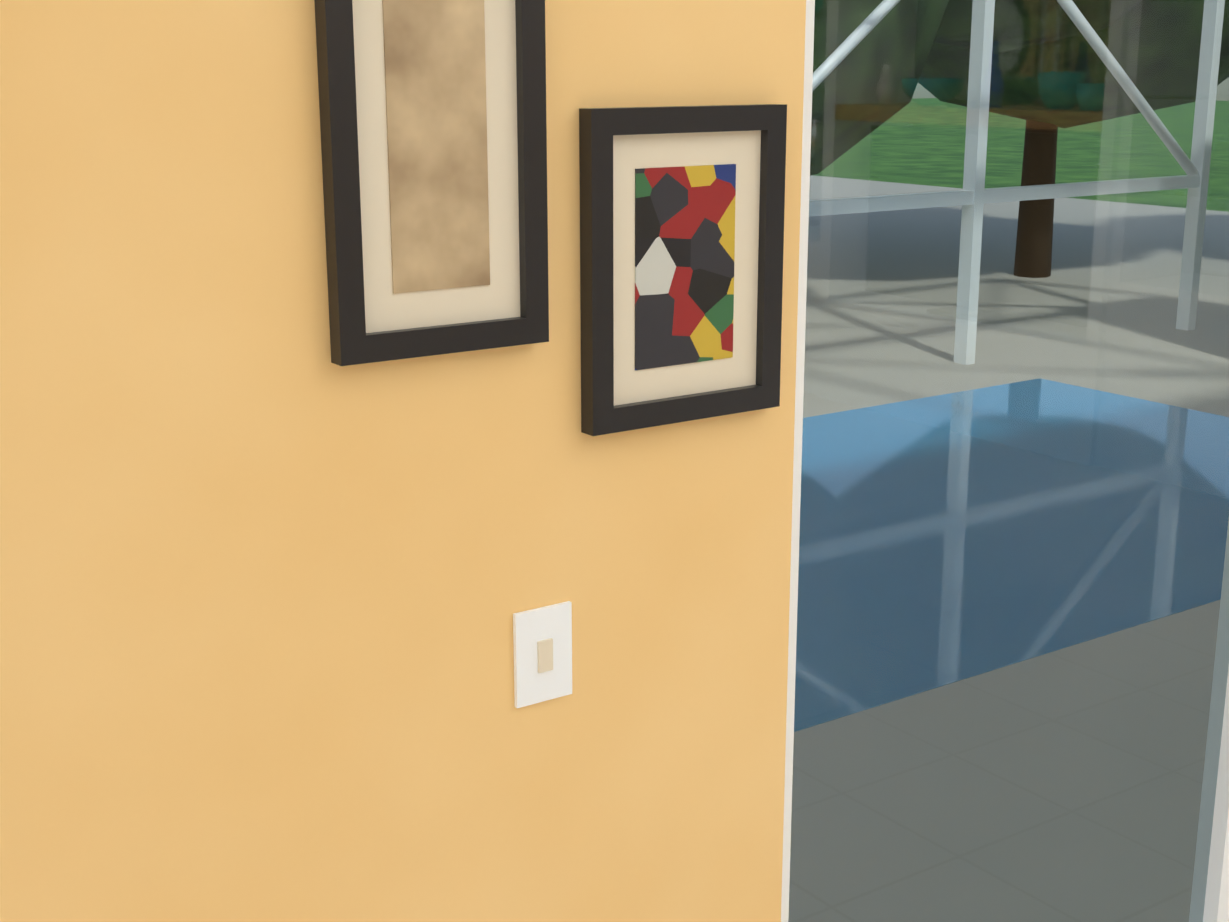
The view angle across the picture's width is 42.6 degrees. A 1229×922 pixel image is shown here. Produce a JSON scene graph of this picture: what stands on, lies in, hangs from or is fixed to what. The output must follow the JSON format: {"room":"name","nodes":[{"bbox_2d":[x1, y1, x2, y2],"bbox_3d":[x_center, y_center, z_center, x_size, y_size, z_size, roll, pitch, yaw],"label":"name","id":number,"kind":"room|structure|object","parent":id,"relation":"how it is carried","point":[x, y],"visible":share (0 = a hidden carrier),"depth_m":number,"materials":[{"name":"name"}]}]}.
{"room":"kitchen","nodes":[
{"label":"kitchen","id":0,"kind":"room"},
{"bbox_2d":[0,0,805,921],"bbox_3d":[-0.915,-0.343,1.290,13.000,3.660,0.150,-10,17,-33],"label":"wall","id":1,"kind":"structure","parent":0,"point":[272,578],"depth_m":1.73,"materials":[{"name":"paint"}]},
{"bbox_2d":[314,0,548,365],"bbox_3d":[-0.190,-0.339,1.696,0.260,0.450,0.025,-10,17,-33],"label":"picture frame","id":2,"kind":"object","parent":1,"relation":"attached to","point":[433,127],"visible":0.98,"depth_m":1.70,"materials":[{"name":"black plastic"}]},
{"bbox_2d":[513,601,571,707],"bbox_3d":[-0.086,0.237,1.925,0.080,0.120,0.010,-10,17,-33],"label":"light switch","id":3,"kind":"object","parent":1,"relation":"attached to","point":[542,639],"visible":1,"depth_m":1.92,"materials":[{"name":"white paint"}]},
{"bbox_2d":[579,104,786,435],"bbox_3d":[0.086,-0.237,1.919,0.290,0.380,0.025,-10,17,-33],"label":"picture frame","id":4,"kind":"object","parent":1,"relation":"attached to","point":[682,208],"visible":0.96,"depth_m":1.91,"materials":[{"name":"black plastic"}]},
{"bbox_2d":[781,0,1228,921],"bbox_3d":[1.967,-0.278,3.267,4.400,2.343,0.200,-10,17,-33],"label":"glass door","id":5,"kind":"structure","parent":1,"relation":"in","point":[1007,690],"depth_m":2.46,"materials":[{"name":"clear glass"}]}
]}

